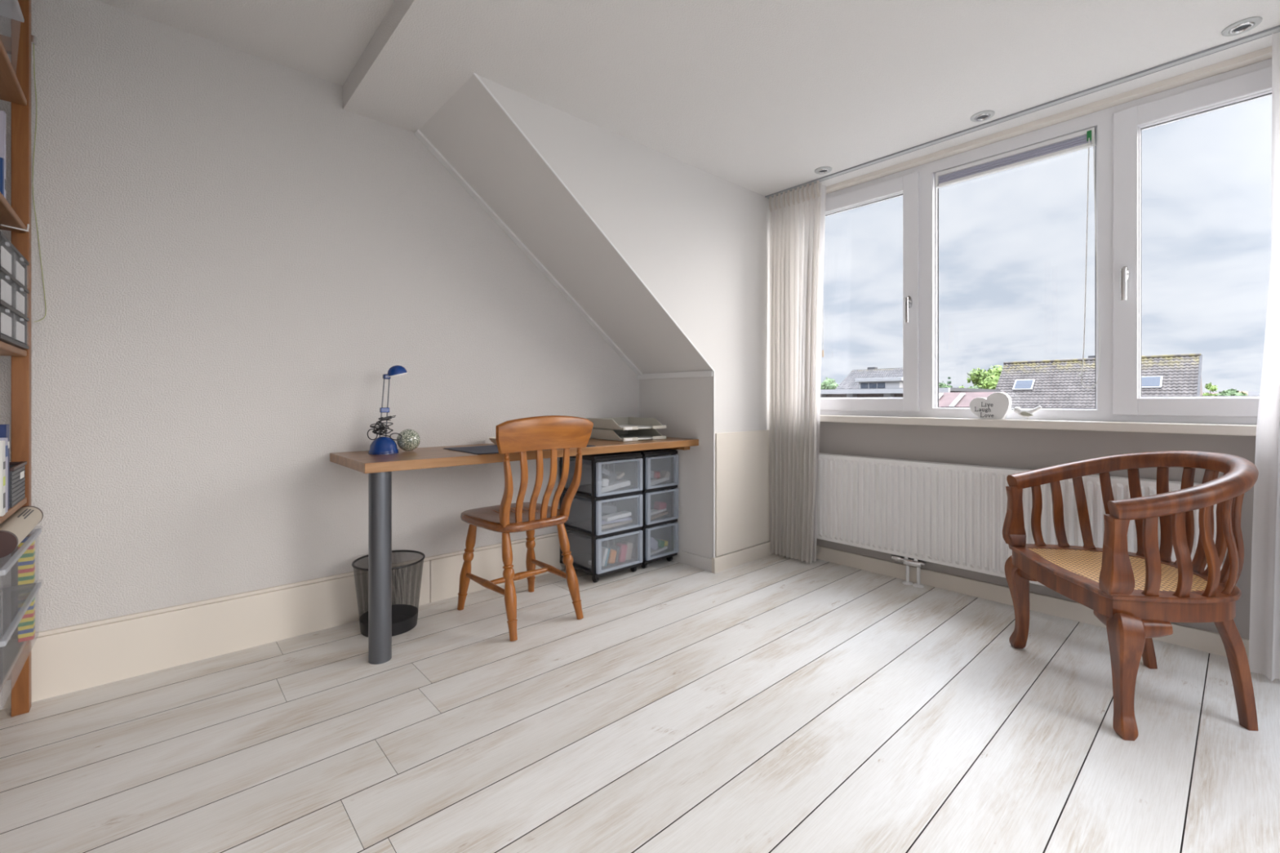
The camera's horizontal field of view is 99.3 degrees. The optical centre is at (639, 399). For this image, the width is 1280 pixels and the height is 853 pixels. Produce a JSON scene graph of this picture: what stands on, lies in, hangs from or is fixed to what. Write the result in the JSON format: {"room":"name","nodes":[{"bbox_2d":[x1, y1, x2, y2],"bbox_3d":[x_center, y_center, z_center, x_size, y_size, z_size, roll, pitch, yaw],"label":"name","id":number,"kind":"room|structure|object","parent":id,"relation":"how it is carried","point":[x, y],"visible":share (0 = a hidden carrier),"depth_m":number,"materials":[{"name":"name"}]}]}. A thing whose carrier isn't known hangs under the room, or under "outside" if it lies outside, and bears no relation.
{"room":"home office","nodes":[
{"label":"home office","id":0,"kind":"room"},
{"bbox_2d":[0,0,639,639],"bbox_3d":[-0.907,-0.290,2.914,4.060,2.620,0.150,0,0,-42],"label":"wall","id":1,"kind":"structure","parent":0,"point":[237,259],"depth_m":2.18,"materials":[{"name":"white paint"}]},
{"bbox_2d":[0,529,635,710],"bbox_3d":[-1.145,0.890,2.591,3.075,0.224,0.032,0,0,-42],"label":"baseboard","id":2,"kind":"structure","parent":1,"relation":"attached to","point":[67,660],"depth_m":2.13,"materials":[{"name":"beige paint"}]},
{"bbox_2d":[419,74,769,557],"bbox_3d":[-0.030,-0.178,3.180,2.298,2.375,0.667,0,0,-42],"label":"wall","id":3,"kind":"structure","parent":0,"point":[698,239],"depth_m":2.89,"materials":[{"name":"white paint"}]},
{"bbox_2d":[413,129,713,379],"bbox_3d":[-0.335,-0.719,2.897,1.480,1.169,0.645,0,0,-42],"label":"trim","id":4,"kind":"structure","parent":3,"relation":"attached to","point":[418,133],"depth_m":3.10,"materials":[{"name":"white paint"}]},
{"bbox_2d":[473,72,715,558],"bbox_3d":[-0.116,-0.183,2.652,1.471,2.246,0.006,0,0,-42],"label":"trim","id":5,"kind":"structure","parent":3,"relation":"attached to","point":[474,73],"depth_m":2.70,"materials":[{"name":"white paint"}]},
{"bbox_2d":[715,430,769,556],"bbox_3d":[0.685,0.551,3.367,0.663,0.713,0.014,0,0,-42],"label":"wall panel","id":6,"kind":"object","parent":3,"relation":"attached to","point":[742,459],"depth_m":3.30,"materials":[{"name":"beige paint"}]},
{"bbox_2d":[711,541,774,573],"bbox_3d":[0.687,0.958,3.373,0.713,0.088,0.024,0,0,-42],"label":"baseboard","id":7,"kind":"structure","parent":3,"relation":"attached to","point":[720,563],"depth_m":3.29,"materials":[{"name":"beige paint"}]},
{"bbox_2d":[826,45,1271,194],"bbox_3d":[1.856,-1.363,2.708,0.260,0.173,2.553,0,0,-42],"label":"trim","id":8,"kind":"structure","parent":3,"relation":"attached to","point":[1264,54],"depth_m":2.43,"materials":[{"name":"beige paint"}]},
{"bbox_2d":[601,467,609,476],"bbox_3d":[-0.209,0.407,3.070,0.062,0.051,0.060,0,0,-42],"label":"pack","id":9,"kind":"object","parent":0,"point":[604,472],"visible":0.67,"depth_m":3.05,"materials":[{"name":"grey paint"}]},
{"bbox_2d":[0,553,1279,852],"bbox_3d":[0.621,1.002,1.113,3.930,0.004,4.672,0,0,-42],"label":"floor","id":10,"kind":"structure","parent":0,"point":[771,704],"depth_m":1.58,"materials":[{"name":"white wood"}]},
{"bbox_2d":[0,0,31,716],"bbox_3d":[-1.662,-0.190,1.155,0.368,2.380,1.340,0,0,-42],"label":"bookcase","id":11,"kind":"object","parent":10,"relation":"on","point":[15,76],"depth_m":1.72,"materials":[{"name":"brown wood"}]},
{"bbox_2d":[0,157,4,195],"bbox_3d":[-1.793,-0.600,1.401,0.200,0.100,0.020,0,0,-42],"label":"book","id":12,"kind":"object","parent":11,"relation":"on","point":[2,161],"visible":0.94,"depth_m":1.46,"materials":[{"name":"blue paper"}]},
{"bbox_2d":[0,440,5,516],"bbox_3d":[-1.777,0.210,1.389,0.201,0.200,0.030,0,0,-42],"label":"magazine","id":13,"kind":"object","parent":11,"relation":"on","point":[2,463],"visible":1,"depth_m":1.44,"materials":[{"name":"white paper"}]},
{"bbox_2d":[0,110,6,198],"bbox_3d":[-1.810,-0.668,1.419,0.201,0.234,0.020,0,0,-42],"label":"booklet","id":14,"kind":"object","parent":11,"relation":"on","point":[2,114],"visible":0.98,"depth_m":1.48,"materials":[{"name":"white paper"}]},
{"bbox_2d":[0,437,8,513],"bbox_3d":[-1.810,0.207,1.423,0.201,0.204,0.035,0,0,-42],"label":"book","id":15,"kind":"object","parent":11,"relation":"on","point":[6,439],"visible":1,"depth_m":1.49,"materials":[{"name":"white paper"}]},
{"bbox_2d":[0,424,9,509],"bbox_3d":[-1.851,0.190,1.460,0.201,0.240,0.045,0,0,-42],"label":"book","id":16,"kind":"object","parent":11,"relation":"on","point":[4,428],"visible":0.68,"depth_m":1.52,"materials":[{"name":"paper"}]},
{"bbox_2d":[0,0,24,22],"bbox_3d":[-1.802,-1.044,1.366,0.291,0.177,0.412,0,0,-42],"label":"tub","id":17,"kind":"object","parent":11,"relation":"on","point":[11,9],"visible":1,"depth_m":1.56,"materials":[{"name":"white plastic"}]},
{"bbox_2d":[0,223,29,231],"bbox_3d":[-1.917,-0.539,1.676,0.023,0.030,0.084,0,0,-5],"label":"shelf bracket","id":18,"kind":"object","parent":11,"relation":"on","point":[28,224],"visible":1,"depth_m":1.67,"materials":[{"name":"white metal"}]},
{"bbox_2d":[8,461,26,507],"bbox_3d":[-1.953,0.252,1.563,0.229,0.114,0.222,0,0,-42],"label":"storage basket","id":19,"kind":"object","parent":11,"relation":"on","point":[16,469],"visible":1,"depth_m":1.62,"materials":[{"name":"grey paint"}]},
{"bbox_2d":[0,582,41,647],"bbox_3d":[-1.873,0.667,1.413,0.374,0.176,0.581,0,0,-42],"label":"storage box","id":20,"kind":"object","parent":11,"relation":"on","point":[36,586],"visible":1,"depth_m":1.56,"materials":[{"name":"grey plastic"}]},
{"bbox_2d":[0,528,41,576],"bbox_3d":[-1.873,0.492,1.413,0.374,0.172,0.581,0,0,-42],"label":"storage box","id":21,"kind":"object","parent":20,"relation":"on","point":[35,533],"visible":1,"depth_m":1.48,"materials":[{"name":"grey plastic"}]},
{"bbox_2d":[0,506,43,558],"bbox_3d":[-1.792,0.371,1.555,0.069,0.069,0.452,0,0,-42],"label":"poster","id":22,"kind":"object","parent":21,"relation":"on","point":[18,526],"visible":0.89,"depth_m":1.50,"materials":[{"name":"beige paper"}]},
{"bbox_2d":[17,536,35,585],"bbox_3d":[-1.921,0.502,1.702,0.032,0.143,0.032,0,0,-42],"label":"brick tower","id":23,"kind":"object","parent":21,"relation":"in","point":[26,562],"visible":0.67,"depth_m":1.69,"materials":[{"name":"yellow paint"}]},
{"bbox_2d":[17,591,35,642],"bbox_3d":[-1.921,0.679,1.702,0.032,0.143,0.032,0,0,-42],"label":"brick tower","id":24,"kind":"object","parent":20,"relation":"in","point":[26,627],"visible":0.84,"depth_m":1.69,"materials":[{"name":"multicoloured plastic"}]},
{"bbox_2d":[31,35,46,321],"bbox_3d":[-1.991,-0.722,1.797,0.032,0.936,0.052,0,0,-42],"label":"string","id":25,"kind":"object","parent":11,"relation":"hanging from","point":[33,39],"visible":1,"depth_m":1.81,"materials":[{"name":"yellow paint"}]},
{"bbox_2d":[351,550,425,637],"bbox_3d":[-1.102,0.850,2.390,0.293,0.300,0.293,0,0,-42],"label":"basket","id":26,"kind":"object","parent":10,"relation":"on","point":[404,617],"visible":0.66,"depth_m":2.35,"materials":[{"name":"black metal"}]},
{"bbox_2d":[329,436,698,664],"bbox_3d":[-0.510,0.618,2.812,1.832,0.765,0.531,0,0,-42],"label":"desk","id":27,"kind":"object","parent":10,"relation":"on","point":[379,468],"visible":0.95,"depth_m":2.08,"materials":[{"name":"brown wood"}]},
{"bbox_2d":[367,364,407,454],"bbox_3d":[-1.107,0.041,2.382,0.154,0.388,0.122,0,0,-14],"label":"desk lamp","id":28,"kind":"object","parent":27,"relation":"on","point":[385,445],"visible":1,"depth_m":2.37,"materials":[{"name":"blue plastic"}]},
{"bbox_2d":[396,429,420,451],"bbox_3d":[-1.048,0.184,2.459,0.100,0.102,0.100,0,0,-42],"label":"paperweight","id":29,"kind":"object","parent":27,"relation":"on","point":[410,440],"visible":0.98,"depth_m":2.42,"materials":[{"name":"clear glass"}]},
{"bbox_2d":[488,437,497,444],"bbox_3d":[-0.735,0.217,2.834,0.104,0.036,0.104,0,0,-42],"label":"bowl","id":30,"kind":"object","parent":27,"relation":"on","point":[493,440],"visible":0.4,"depth_m":2.80,"materials":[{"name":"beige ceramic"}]},
{"bbox_2d":[443,444,595,454],"bbox_3d":[-0.581,0.233,2.662,0.628,0.004,0.378,0,0,-42],"label":"desk pad","id":31,"kind":"object","parent":27,"relation":"on","point":[491,449],"visible":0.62,"depth_m":2.52,"materials":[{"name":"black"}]},
{"bbox_2d":[589,427,666,441],"bbox_3d":[-0.083,0.204,3.275,0.320,0.058,0.372,0,0,-39],"label":"tray","id":32,"kind":"object","parent":27,"relation":"on","point":[598,433],"visible":0.94,"depth_m":3.24,"materials":[{"name":"grey plastic"}]},
{"bbox_2d":[586,417,666,430],"bbox_3d":[-0.083,0.142,3.275,0.320,0.058,0.372,0,0,-39],"label":"tray","id":33,"kind":"object","parent":32,"relation":"on","point":[612,423],"visible":0.97,"depth_m":3.27,"materials":[{"name":"grey plastic"}]},
{"bbox_2d":[457,415,593,641],"bbox_3d":[-0.553,0.534,2.526,0.476,0.932,0.548,0,0,-42],"label":"dining chair","id":34,"kind":"object","parent":10,"relation":"on","point":[537,433],"visible":1,"depth_m":2.39,"materials":[{"name":"brown wood"}]},
{"bbox_2d":[560,451,642,582],"bbox_3d":[-0.224,0.652,3.157,0.342,0.694,0.361,0,0,-42],"label":"storage drawers","id":35,"kind":"object","parent":10,"relation":"on","point":[592,527],"visible":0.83,"depth_m":3.05,"materials":[{"name":"black plastic"}]},
{"bbox_2d":[601,546,608,566],"bbox_3d":[-0.212,0.873,3.027,0.049,0.099,0.060,0,0,-42],"label":"pack","id":36,"kind":"object","parent":35,"relation":"in","point":[604,550],"visible":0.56,"depth_m":3.01,"materials":[{"name":"white paper"}]},
{"bbox_2d":[602,546,610,566],"bbox_3d":[-0.200,0.878,3.043,0.041,0.097,0.060,0,0,-42],"label":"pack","id":37,"kind":"object","parent":35,"relation":"in","point":[609,549],"visible":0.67,"depth_m":3.02,"materials":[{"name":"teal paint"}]},
{"bbox_2d":[607,548,616,564],"bbox_3d":[-0.169,0.883,3.065,0.058,0.079,0.060,0,0,-42],"label":"pack","id":38,"kind":"object","parent":35,"relation":"in","point":[611,558],"visible":0.68,"depth_m":3.04,"materials":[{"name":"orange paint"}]},
{"bbox_2d":[610,544,619,563],"bbox_3d":[-0.145,0.878,3.095,0.037,0.090,0.060,0,0,-42],"label":"folder","id":39,"kind":"object","parent":35,"relation":"in","point":[615,548],"visible":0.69,"depth_m":3.08,"materials":[{"name":"grey paper"}]},
{"bbox_2d":[601,479,630,493],"bbox_3d":[-0.154,0.491,3.079,0.221,0.052,0.060,0,0,-42],"label":"notepad","id":40,"kind":"object","parent":35,"relation":"in","point":[622,483],"visible":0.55,"depth_m":3.07,"materials":[{"name":"white paper"}]},
{"bbox_2d":[601,478,608,487],"bbox_3d":[-0.209,0.462,3.029,0.054,0.050,0.060,0,0,-42],"label":"tape roll","id":41,"kind":"object","parent":40,"relation":"on","point":[605,482],"visible":0.64,"depth_m":3.00,"materials":[{"name":"white plastic"}]},
{"bbox_2d":[602,471,617,484],"bbox_3d":[-0.177,0.447,3.085,0.088,0.075,0.060,0,0,-42],"label":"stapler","id":42,"kind":"object","parent":40,"relation":"on","point":[612,476],"visible":0.64,"depth_m":3.07,"materials":[{"name":"grey paint"}]},
{"bbox_2d":[616,471,624,479],"bbox_3d":[-0.124,0.432,3.106,0.050,0.036,0.060,0,0,-42],"label":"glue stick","id":43,"kind":"object","parent":40,"relation":"on","point":[620,474],"visible":0.76,"depth_m":3.09,"materials":[{"name":"beige paint"}]},
{"bbox_2d":[601,519,632,529],"bbox_3d":[-0.155,0.710,3.105,0.250,0.028,0.060,0,0,-42],"label":"box","id":44,"kind":"object","parent":35,"relation":"in","point":[615,524],"visible":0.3,"depth_m":3.07,"materials":[{"name":"beige paint"}]},
{"bbox_2d":[601,516,631,524],"bbox_3d":[-0.148,0.687,3.098,0.220,0.023,0.060,0,0,-42],"label":"folder","id":45,"kind":"object","parent":44,"relation":"on","point":[626,518],"visible":0.59,"depth_m":3.08,"materials":[{"name":"white paper"}]},
{"bbox_2d":[601,510,631,521],"bbox_3d":[-0.134,0.663,3.097,0.180,0.031,0.060,0,0,-42],"label":"notepad","id":46,"kind":"object","parent":45,"relation":"on","point":[624,513],"visible":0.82,"depth_m":3.07,"materials":[{"name":"white paper"}]},
{"bbox_2d":[616,542,627,562],"bbox_3d":[-0.111,0.878,3.117,0.061,0.103,0.060,0,0,-42],"label":"notebook","id":47,"kind":"object","parent":35,"relation":"in","point":[623,548],"visible":0.83,"depth_m":3.09,"materials":[{"name":"pink paper"}]},
{"bbox_2d":[621,541,633,559],"bbox_3d":[-0.080,0.878,3.159,0.066,0.104,0.060,0,0,-42],"label":"envelope","id":48,"kind":"object","parent":35,"relation":"in","point":[628,553],"visible":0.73,"depth_m":3.14,"materials":[{"name":"white paper"}]},
{"bbox_2d":[608,448,678,568],"bbox_3d":[0.022,0.652,3.381,0.276,0.694,0.356,0,0,-42],"label":"storage drawers","id":49,"kind":"object","parent":10,"relation":"on","point":[667,553],"visible":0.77,"depth_m":3.27,"materials":[{"name":"black plastic"}]},
{"bbox_2d":[650,508,666,515],"bbox_3d":[0.081,0.683,3.307,0.170,0.031,0.060,0,0,-42],"label":"notebook","id":50,"kind":"object","parent":49,"relation":"in","point":[654,511],"visible":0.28,"depth_m":3.30,"materials":[{"name":"white paper"}]},
{"bbox_2d":[653,501,666,510],"bbox_3d":[0.124,0.655,3.349,0.064,0.056,0.060,0,0,-42],"label":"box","id":51,"kind":"object","parent":50,"relation":"on","point":[659,505],"visible":0.99,"depth_m":3.33,"materials":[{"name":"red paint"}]},
{"bbox_2d":[650,511,667,519],"bbox_3d":[0.090,0.706,3.305,0.170,0.037,0.060,0,0,-42],"label":"book","id":52,"kind":"object","parent":49,"relation":"in","point":[664,513],"visible":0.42,"depth_m":3.30,"materials":[{"name":"beige paint"}]},
{"bbox_2d":[650,546,667,555],"bbox_3d":[0.090,0.916,3.305,0.160,0.032,0.060,0,0,-42],"label":"paper pad","id":53,"kind":"object","parent":49,"relation":"in","point":[660,548],"visible":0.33,"depth_m":3.29,"materials":[{"name":"white paper"}]},
{"bbox_2d":[650,537,657,550],"bbox_3d":[0.068,0.873,3.298,0.098,0.091,0.060,0,0,-42],"label":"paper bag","id":54,"kind":"object","parent":53,"relation":"on","point":[654,544],"visible":0.54,"depth_m":3.27,"materials":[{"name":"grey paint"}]},
{"bbox_2d":[654,538,664,547],"bbox_3d":[0.115,0.878,3.327,0.055,0.049,0.060,0,0,-42],"label":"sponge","id":55,"kind":"object","parent":53,"relation":"on","point":[660,543],"visible":0.7,"depth_m":3.30,"materials":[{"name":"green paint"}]},
{"bbox_2d":[660,539,667,546],"bbox_3d":[0.143,0.883,3.352,0.033,0.033,0.060,0,0,-42],"label":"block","id":56,"kind":"object","parent":53,"relation":"on","point":[665,541],"visible":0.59,"depth_m":3.33,"materials":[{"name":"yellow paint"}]},
{"bbox_2d":[650,476,669,485],"bbox_3d":[0.101,0.494,3.314,0.170,0.044,0.060,0,0,-42],"label":"paper pad","id":57,"kind":"object","parent":49,"relation":"in","point":[655,481],"visible":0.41,"depth_m":3.29,"materials":[{"name":"white paper"}]},
{"bbox_2d":[650,470,654,479],"bbox_3d":[0.041,0.447,3.287,0.085,0.068,0.060,0,0,-42],"label":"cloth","id":58,"kind":"object","parent":57,"relation":"on","point":[652,473],"visible":0.24,"depth_m":3.28,"materials":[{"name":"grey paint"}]},
{"bbox_2d":[653,471,660,478],"bbox_3d":[0.095,0.457,3.309,0.033,0.043,0.060,0,0,-42],"label":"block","id":59,"kind":"object","parent":57,"relation":"on","point":[657,475],"visible":0.68,"depth_m":3.29,"materials":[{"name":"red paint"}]},
{"bbox_2d":[659,470,670,479],"bbox_3d":[0.151,0.467,3.360,0.053,0.057,0.060,0,0,-42],"label":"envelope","id":60,"kind":"object","parent":57,"relation":"on","point":[666,474],"visible":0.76,"depth_m":3.34,"materials":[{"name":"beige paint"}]},
{"bbox_2d":[1002,450,1258,741],"bbox_3d":[1.692,0.589,1.871,0.560,0.822,0.660,0,0,8],"label":"armchair","id":61,"kind":"object","parent":10,"relation":"on","point":[1137,596],"visible":1,"depth_m":1.64,"materials":[{"name":"red wood"}]},
{"bbox_2d":[639,376,713,559],"bbox_3d":[0.229,0.412,3.406,0.060,1.195,0.655,0,0,-42],"label":"wall","id":62,"kind":"structure","parent":0,"point":[685,406],"depth_m":3.29,"materials":[{"name":"white paint"}]},
{"bbox_2d":[666,546,711,572],"bbox_3d":[0.223,0.964,3.371,0.017,0.077,0.638,0,0,-42],"label":"baseboard","id":63,"kind":"structure","parent":62,"relation":"attached to","point":[699,562],"depth_m":3.25,"materials":[{"name":"white paint"}]},
{"bbox_2d":[96,0,1279,198],"bbox_3d":[0.578,-1.450,1.257,4.060,0.300,4.500,0,0,-42],"label":"ceiling","id":64,"kind":"structure","parent":0,"point":[758,96],"depth_m":2.09,"materials":[{"name":"white paint"}]},
{"bbox_2d":[814,166,831,173],"bbox_3d":[1.037,-1.295,3.074,0.095,0.009,0.095,0,0,-42],"label":"recessed light","id":65,"kind":"object","parent":64,"relation":"in","point":[823,170],"visible":1,"depth_m":3.06,"materials":[{"name":"grey metal"}]},
{"bbox_2d":[970,110,995,121],"bbox_3d":[1.567,-1.295,2.487,0.095,0.009,0.095,0,0,-42],"label":"recessed light","id":66,"kind":"object","parent":64,"relation":"in","point":[984,115],"visible":1,"depth_m":2.48,"materials":[{"name":"grey metal"}]},
{"bbox_2d":[764,25,1279,198],"bbox_3d":[1.662,-1.296,2.532,0.035,0.008,2.550,0,0,-42],"label":"rail","id":67,"kind":"object","parent":64,"relation":"attached to","point":[1277,28],"visible":1,"depth_m":2.34,"materials":[{"name":"grey metal"}]},
{"bbox_2d":[768,180,822,564],"bbox_3d":[0.953,-0.156,3.349,0.069,2.276,0.367,0,0,-42],"label":"curtain","id":68,"kind":"object","parent":67,"relation":"hanging from","point":[794,215],"visible":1,"depth_m":3.35,"materials":[{"name":"white fabric"}]},
{"bbox_2d":[811,185,826,561],"bbox_3d":[1.066,-0.150,3.282,0.020,2.260,0.123,0,0,-42],"label":"curtain","id":69,"kind":"object","parent":67,"relation":"hanging from","point":[824,187],"visible":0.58,"depth_m":3.27,"materials":[{"name":"white fabric"}]},
{"bbox_2d":[822,280,823,357],"bbox_3d":[1.131,-0.766,3.360,0.009,1.008,0.009,0,0,-42],"label":"rod","id":70,"kind":"object","parent":67,"relation":"hanging from","point":[823,281],"visible":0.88,"depth_m":3.36,"materials":[{"name":"grey metal"}]},
{"bbox_2d":[1248,31,1279,681],"bbox_3d":[2.335,-0.156,1.782,0.069,2.276,0.452,0,0,-42],"label":"curtain","id":71,"kind":"object","parent":67,"relation":"hanging from","point":[1264,607],"visible":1,"depth_m":1.92,"materials":[{"name":"white fabric"}]},
{"bbox_2d":[1221,16,1262,35],"bbox_3d":[2.093,-1.295,1.890,0.095,0.009,0.095,0,0,-42],"label":"recessed light","id":72,"kind":"object","parent":64,"relation":"in","point":[1242,26],"visible":1,"depth_m":1.88,"materials":[{"name":"grey metal"}]},
{"bbox_2d":[816,422,1256,639],"bbox_3d":[2.056,0.577,2.515,0.180,0.886,4.400,0,0,-42],"label":"wall","id":73,"kind":"structure","parent":0,"point":[1032,449],"depth_m":2.61,"materials":[{"name":"grey paint"}]},
{"bbox_2d":[816,453,1222,587],"bbox_3d":[1.660,0.666,2.738,0.118,0.668,1.740,0,0,-41],"label":"radiator","id":74,"kind":"object","parent":73,"relation":"attached to","point":[953,515],"visible":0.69,"depth_m":2.81,"materials":[{"name":"white metal"}]},
{"bbox_2d":[818,453,1201,484],"bbox_3d":[1.659,0.339,2.737,0.070,0.013,1.740,0,0,-42],"label":"grille","id":75,"kind":"object","parent":74,"relation":"attached to","point":[1091,479],"depth_m":2.77,"materials":[{"name":"white metal"}]},
{"bbox_2d":[816,545,1248,662],"bbox_3d":[1.819,0.960,2.641,0.025,0.084,2.604,0,0,-42],"label":"baseboard","id":76,"kind":"structure","parent":73,"relation":"attached to","point":[1202,640],"depth_m":2.68,"materials":[{"name":"beige paint"}]},
{"bbox_2d":[819,414,1257,435],"bbox_3d":[1.805,0.115,2.595,0.128,0.039,2.653,0,0,-42],"label":"windowsill","id":77,"kind":"structure","parent":73,"relation":"attached to","point":[1114,426],"depth_m":2.41,"materials":[{"name":"beige paint"}]},
{"bbox_2d":[968,391,1011,419],"bbox_3d":[1.723,0.029,2.674,0.046,0.131,0.171,0,0,-42],"label":"heart ornament","id":78,"kind":"object","parent":77,"relation":"on","point":[997,405],"visible":1,"depth_m":2.65,"materials":[{"name":"white paint"}]},
{"bbox_2d":[1010,405,1041,419],"bbox_3d":[1.819,0.061,2.561,0.040,0.067,0.123,0,0,-42],"label":"bird figurine","id":79,"kind":"object","parent":77,"relation":"on","point":[1027,413],"visible":0.99,"depth_m":2.55,"materials":[{"name":"white ceramic"}]},
{"bbox_2d":[819,57,1271,424],"bbox_3d":[1.802,-0.591,2.654,0.142,1.372,2.545,0,0,-42],"label":"window","id":80,"kind":"structure","parent":73,"relation":"in","point":[1118,128],"depth_m":2.38,"materials":[{"name":"plastic"},{"name":"white painted frame"}]},
{"bbox_2d":[935,127,1100,388],"bbox_3d":[1.806,-0.629,2.647,0.054,1.159,0.678,0,0,-42],"label":"blind","id":81,"kind":"object","parent":80,"relation":"attached to","point":[1085,139],"visible":1,"depth_m":2.57,"materials":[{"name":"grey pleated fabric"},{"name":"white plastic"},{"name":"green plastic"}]},
{"label":"outside","id":82,"kind":"structure","parent":0,"visible":0},
{"label":"ground","id":83,"kind":"structure","parent":82,"visible":0},
{"bbox_2d":[820,377,838,389],"bbox_3d":[32.807,1.134,94.640,4.174,10.131,4.907,0,0,-42],"label":"leafy tree","id":84,"kind":"object","parent":83,"relation":"on","point":[828,384],"visible":0.38,"depth_m":93.90,"materials":[{"name":"green plant"}]},
{"bbox_2d":[834,367,902,394],"bbox_3d":[33.356,0.790,75.847,13.053,10.820,12.788,0,0,-42],"label":"house","id":85,"kind":"structure","parent":83,"relation":"on","point":[871,377],"depth_m":74.35,"materials":[{"name":"grey tile"}]},
{"bbox_2d":[820,387,1000,397],"bbox_3d":[18.421,2.685,48.357,12.000,7.030,20.600,0,0,-42],"label":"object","id":86,"kind":"structure","parent":83,"relation":"on","point":[851,392],"depth_m":41.27,"materials":[{"name":"grey"}]},
{"bbox_2d":[938,380,951,387],"bbox_3d":[48.543,1.549,88.554,3.789,9.303,4.098,0,0,-42],"label":"leafy tree","id":87,"kind":"object","parent":83,"relation":"on","point":[940,384],"visible":0.05,"depth_m":87.86,"materials":[{"name":"green plant"}]},
{"bbox_2d":[946,377,952,387],"bbox_3d":[52.166,1.172,91.536,2.778,10.056,2.681,0,0,-42],"label":"conifer","id":88,"kind":"object","parent":83,"relation":"on","point":[948,382],"visible":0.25,"depth_m":91.52,"materials":[{"name":"green plant"}]},
{"bbox_2d":[938,391,1005,408],"bbox_3d":[17.862,2.890,30.258,9.000,6.620,4.000,0,0,-42],"label":"house","id":89,"kind":"structure","parent":83,"relation":"on","point":[962,398],"depth_m":29.81,"materials":[{"name":"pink tile"}]},
{"bbox_2d":[966,364,1004,389],"bbox_3d":[45.542,0.770,69.484,6.408,10.860,6.573,0,0,-42],"label":"leafy tree","id":90,"kind":"object","parent":83,"relation":"on","point":[988,380],"visible":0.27,"depth_m":69.27,"materials":[{"name":"green plant"}]},
{"bbox_2d":[995,353,1202,408],"bbox_3d":[38.799,1.210,46.564,14.053,9.980,13.080,0,0,-42],"label":"neighbouring roof","id":91,"kind":"structure","parent":83,"relation":"on","point":[1057,384],"depth_m":45.43,"materials":[{"name":"grey tile"}]},
{"bbox_2d":[1202,382,1217,395],"bbox_3d":[56.382,2.227,53.984,1.532,7.946,1.545,0,0,-42],"label":"leafy tree","id":92,"kind":"object","parent":83,"relation":"on","point":[1209,387],"visible":0.27,"depth_m":53.63,"materials":[{"name":"green plant"}]},
{"bbox_2d":[1202,391,1259,395],"bbox_3d":[74.679,2.590,66.507,10.000,7.220,11.300,0,0,-42],"label":"house","id":93,"kind":"structure","parent":83,"relation":"on","point":[1250,393],"depth_m":65.87,"materials":[{"name":"tile"}]},
{"bbox_2d":[1216,388,1247,395],"bbox_3d":[63.621,2.497,59.051,3.396,7.405,3.760,0,0,-42],"label":"leafy tree","id":94,"kind":"object","parent":83,"relation":"on","point":[1232,392],"visible":0.14,"depth_m":58.87,"materials":[{"name":"green plant"}]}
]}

